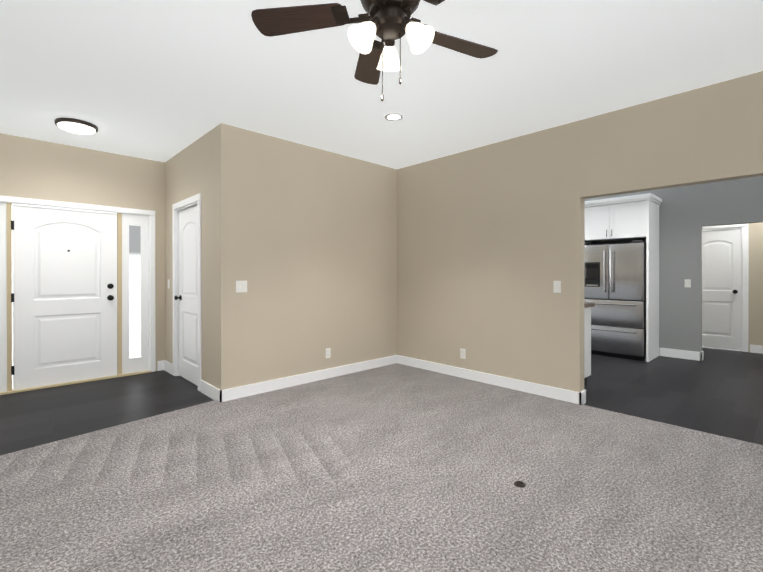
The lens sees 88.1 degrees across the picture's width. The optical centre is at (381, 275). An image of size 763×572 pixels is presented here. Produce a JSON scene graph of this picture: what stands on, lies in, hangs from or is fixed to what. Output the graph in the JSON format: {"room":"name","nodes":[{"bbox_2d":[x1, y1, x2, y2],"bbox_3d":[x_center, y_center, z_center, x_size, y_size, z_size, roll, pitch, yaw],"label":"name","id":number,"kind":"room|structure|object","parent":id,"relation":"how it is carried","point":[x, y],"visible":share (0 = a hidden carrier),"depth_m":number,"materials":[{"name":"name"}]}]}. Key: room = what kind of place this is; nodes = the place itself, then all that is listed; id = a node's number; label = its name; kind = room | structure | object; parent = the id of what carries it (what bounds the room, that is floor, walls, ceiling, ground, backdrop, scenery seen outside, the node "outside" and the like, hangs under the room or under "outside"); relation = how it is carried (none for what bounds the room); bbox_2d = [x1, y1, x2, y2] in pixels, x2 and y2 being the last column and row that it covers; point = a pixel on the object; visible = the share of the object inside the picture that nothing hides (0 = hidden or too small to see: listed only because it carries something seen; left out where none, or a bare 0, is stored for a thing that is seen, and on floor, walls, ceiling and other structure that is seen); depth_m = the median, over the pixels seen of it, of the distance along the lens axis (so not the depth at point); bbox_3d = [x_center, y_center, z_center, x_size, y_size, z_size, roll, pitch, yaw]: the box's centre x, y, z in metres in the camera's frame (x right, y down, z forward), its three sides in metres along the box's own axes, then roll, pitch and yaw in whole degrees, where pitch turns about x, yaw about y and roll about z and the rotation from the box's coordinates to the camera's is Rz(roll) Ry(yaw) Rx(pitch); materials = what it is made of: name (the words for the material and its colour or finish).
{"room":"living room","nodes":[
{"label":"living room","id":0,"kind":"room"},
{"bbox_2d":[0,133,164,370],"bbox_3d":[-4.230,-0.118,3.899,3.990,2.700,0.150,0,0,-44],"label":"wall","id":1,"kind":"structure","parent":0,"point":[37,169],"depth_m":4.59,"materials":[{"name":"beige paint"}]},
{"bbox_2d":[11,204,116,389],"bbox_3d":[-3.550,0.235,4.466,0.944,1.970,0.112,0,0,-44],"label":"front door","id":2,"kind":"structure","parent":1,"relation":"in","point":[64,297],"depth_m":4.45,"materials":[{"name":"white wood"}]},
{"bbox_2d":[0,195,155,394],"bbox_3d":[-3.565,0.203,4.492,1.740,2.055,0.150,0,0,-44],"label":"door frame","id":3,"kind":"structure","parent":1,"relation":"attached to","point":[136,325],"depth_m":4.86,"materials":[{"name":"white wood"}]},
{"bbox_2d":[165,127,215,386],"bbox_3d":[-2.181,-0.120,4.553,0.120,2.700,1.730,0,0,-44],"label":"wall","id":4,"kind":"structure","parent":0,"point":[190,170],"depth_m":4.16,"materials":[{"name":"beige paint"}]},
{"bbox_2d":[161,360,172,374],"bbox_3d":[-2.708,1.166,5.000,0.030,0.125,0.360,0,0,-44],"label":"baseboard","id":5,"kind":"structure","parent":4,"relation":"attached to","point":[167,366],"depth_m":5.01,"materials":[{"name":"white wood"}]},
{"bbox_2d":[174,205,197,385],"bbox_3d":[-2.218,0.220,4.529,0.112,2.000,0.774,0,0,-44],"label":"door","id":6,"kind":"structure","parent":4,"relation":"in","point":[188,308],"depth_m":4.57,"materials":[{"name":"white wood"}]},
{"bbox_2d":[172,193,200,390],"bbox_3d":[-2.191,0.179,4.566,0.158,2.102,0.944,0,0,-44],"label":"door frame","id":7,"kind":"structure","parent":4,"relation":"attached to","point":[189,202],"depth_m":4.80,"materials":[{"name":"white wood"}]},
{"bbox_2d":[201,380,216,399],"bbox_3d":[-1.734,1.169,3.988,0.016,0.125,0.490,0,0,-44],"label":"baseboard","id":8,"kind":"structure","parent":4,"relation":"attached to","point":[209,390],"depth_m":4.00,"materials":[{"name":"white wood"}]},
{"bbox_2d":[216,123,396,389],"bbox_3d":[-0.663,-0.120,4.722,2.550,2.700,0.120,0,0,-44],"label":"wall","id":9,"kind":"structure","parent":0,"point":[306,242],"depth_m":4.39,"materials":[{"name":"beige paint"}]},
{"bbox_2d":[236,281,246,292],"bbox_3d":[-1.396,0.111,3.933,0.118,0.118,0.011,0,0,-44],"label":"light switch","id":10,"kind":"object","parent":9,"relation":"attached to","point":[241,286],"visible":1,"depth_m":3.93,"materials":[{"name":"white plastic"}]},
{"bbox_2d":[217,355,396,401],"bbox_3d":[-0.666,1.167,4.629,2.446,0.125,0.016,0,0,-44],"label":"baseboard","id":11,"kind":"structure","parent":9,"relation":"attached to","point":[219,395],"depth_m":4.37,"materials":[{"name":"white wood"}]},
{"bbox_2d":[325,348,330,357],"bbox_3d":[-0.632,0.920,4.663,0.072,0.118,0.010,0,0,-44],"label":"electrical outlet","id":12,"kind":"object","parent":9,"relation":"attached to","point":[327,352],"visible":1,"depth_m":4.66,"materials":[{"name":"white plastic"}]},
{"bbox_2d":[0,346,762,454],"bbox_3d":[1.387,1.284,3.059,11.200,0.100,9.120,0,0,-44],"label":"floor","id":13,"kind":"structure","parent":0,"point":[717,391],"depth_m":3.94,"materials":[{"name":"black wood"}]},
{"bbox_2d":[0,363,762,571],"bbox_3d":[0.319,1.232,0.802,6.300,0.014,7.085,0,0,-44],"label":"floor carpet","id":14,"kind":"object","parent":13,"relation":"on","point":[396,467],"visible":0.92,"depth_m":2.25,"materials":[{"name":"grey carpet"}]},
{"bbox_2d":[514,481,525,487],"bbox_3d":[0.807,1.217,2.301,0.064,0.008,0.064,0,0,-44],"label":"electrical outlet","id":15,"kind":"object","parent":14,"relation":"on","point":[521,484],"visible":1,"depth_m":2.29,"materials":[{"name":"brown metal"}]},
{"bbox_2d":[584,306,591,385],"bbox_3d":[1.152,0.788,5.218,0.740,0.880,2.770,0,0,-44],"label":"base cabinet","id":16,"kind":"object","parent":13,"relation":"on","point":[587,338],"depth_m":4.40,"materials":[{"name":"white wood"}]},
{"bbox_2d":[584,302,594,309],"bbox_3d":[1.173,0.329,5.215,0.772,0.040,2.800,0,0,-44],"label":"countertop","id":17,"kind":"structure","parent":16,"relation":"on","point":[586,304],"depth_m":4.36,"materials":[{"name":"beige stone"}]},
{"bbox_2d":[584,240,645,360],"bbox_3d":[3.625,0.359,6.129,0.681,1.735,0.900,0,0,-44],"label":"fridge","id":18,"kind":"object","parent":13,"relation":"on","point":[615,283],"visible":0.67,"depth_m":5.85,"materials":[{"name":"silver metal"}]},
{"bbox_2d":[585,193,661,361],"bbox_3d":[3.652,0.034,6.155,0.665,2.385,1.080,0,0,-44],"label":"tall cabinet","id":19,"kind":"object","parent":13,"relation":"on","point":[629,218],"visible":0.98,"depth_m":5.82,"materials":[{"name":"white wood"}]},
{"bbox_2d":[0,0,762,168],"bbox_3d":[1.387,-1.516,3.053,11.200,0.100,9.120,0,0,-44],"label":"ceiling","id":20,"kind":"structure","parent":0,"point":[161,80],"depth_m":2.83,"materials":[{"name":"white paint"}]},
{"bbox_2d":[54,118,97,133],"bbox_3d":[-2.959,-1.432,3.830,0.340,0.072,0.340,0,0,-44],"label":"ceiling light","id":21,"kind":"object","parent":20,"relation":"attached to","point":[77,126],"visible":0.98,"depth_m":3.75,"materials":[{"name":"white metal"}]},
{"bbox_2d":[251,0,497,101],"bbox_3d":[0.078,-1.146,1.842,1.271,0.636,1.250,0,0,-44],"label":"ceiling fan","id":22,"kind":"object","parent":20,"relation":"hanging from","point":[388,22],"visible":1,"depth_m":1.86,"materials":[{"name":"brown wood"}]},
{"bbox_2d":[384,113,402,120],"bbox_3d":[0.114,-1.464,3.650,0.176,0.007,0.176,0,0,-44],"label":"recessed light","id":23,"kind":"object","parent":20,"relation":"in","point":[393,117],"visible":1,"depth_m":3.65,"materials":[{"name":"white"}]},
{"bbox_2d":[397,71,762,391],"bbox_3d":[2.672,-0.116,2.983,0.120,2.700,7.000,0,0,-44],"label":"wall","id":24,"kind":"structure","parent":0,"point":[490,243],"depth_m":4.06,"materials":[{"name":"beige paint"}]},
{"bbox_2d":[460,348,465,358],"bbox_3d":[0.966,0.930,4.681,0.010,0.118,0.072,0,0,-44],"label":"electrical outlet","id":25,"kind":"object","parent":24,"relation":"attached to","point":[462,353],"visible":1,"depth_m":4.68,"materials":[{"name":"white plastic"}]},
{"bbox_2d":[397,355,584,404],"bbox_3d":[1.070,1.167,4.590,0.046,0.125,2.386,0,0,-44],"label":"baseboard","id":26,"kind":"structure","parent":24,"relation":"attached to","point":[575,397],"depth_m":4.31,"materials":[{"name":"white wood"}]},
{"bbox_2d":[553,281,560,292],"bbox_3d":[1.727,0.112,3.878,0.011,0.118,0.072,0,0,-44],"label":"light switch","id":27,"kind":"object","parent":24,"relation":"attached to","point":[556,286],"visible":1,"depth_m":3.88,"materials":[{"name":"white plastic"}]},
{"bbox_2d":[585,176,762,351],"bbox_3d":[4.813,-0.122,5.520,0.120,2.700,7.720,0,0,-44],"label":"wall","id":28,"kind":"structure","parent":0,"point":[687,213],"depth_m":5.77,"materials":[{"name":"grey paint"}]},
{"bbox_2d":[659,348,703,360],"bbox_3d":[4.432,1.165,5.846,0.046,0.125,0.506,0,0,-44],"label":"baseboard","id":29,"kind":"structure","parent":28,"relation":"attached to","point":[675,353],"depth_m":5.81,"materials":[{"name":"white wood"}]},
{"bbox_2d":[685,279,690,286],"bbox_3d":[4.482,0.117,5.771,0.011,0.118,0.072,0,0,-44],"label":"light switch","id":30,"kind":"object","parent":28,"relation":"attached to","point":[687,282],"visible":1,"depth_m":5.77,"materials":[{"name":"white plastic"}]},
{"bbox_2d":[748,222,762,351],"bbox_3d":[6.860,-0.122,5.343,0.120,2.700,4.640,0,0,-44],"label":"wall","id":31,"kind":"structure","parent":0,"point":[755,314],"depth_m":6.24,"materials":[{"name":"beige paint"}]},
{"bbox_2d":[702,228,740,349],"bbox_3d":[5.599,0.225,6.604,0.112,1.980,0.624,0,0,-44],"label":"hall door","id":32,"kind":"structure","parent":31,"relation":"in","point":[721,288],"depth_m":6.56,"materials":[{"name":"white wood"}]},
{"bbox_2d":[702,223,748,351],"bbox_3d":[5.636,0.184,6.630,0.158,2.082,0.794,0,0,-44],"label":"door frame","id":33,"kind":"structure","parent":31,"relation":"attached to","point":[744,277],"depth_m":6.32,"materials":[{"name":"white wood"}]},
{"bbox_2d":[750,344,762,353],"bbox_3d":[7.142,1.167,4.952,0.016,0.125,3.680,0,0,-44],"label":"baseboard","id":34,"kind":"structure","parent":31,"relation":"attached to","point":[753,348],"depth_m":6.22,"materials":[{"name":"white wood"}]}
]}

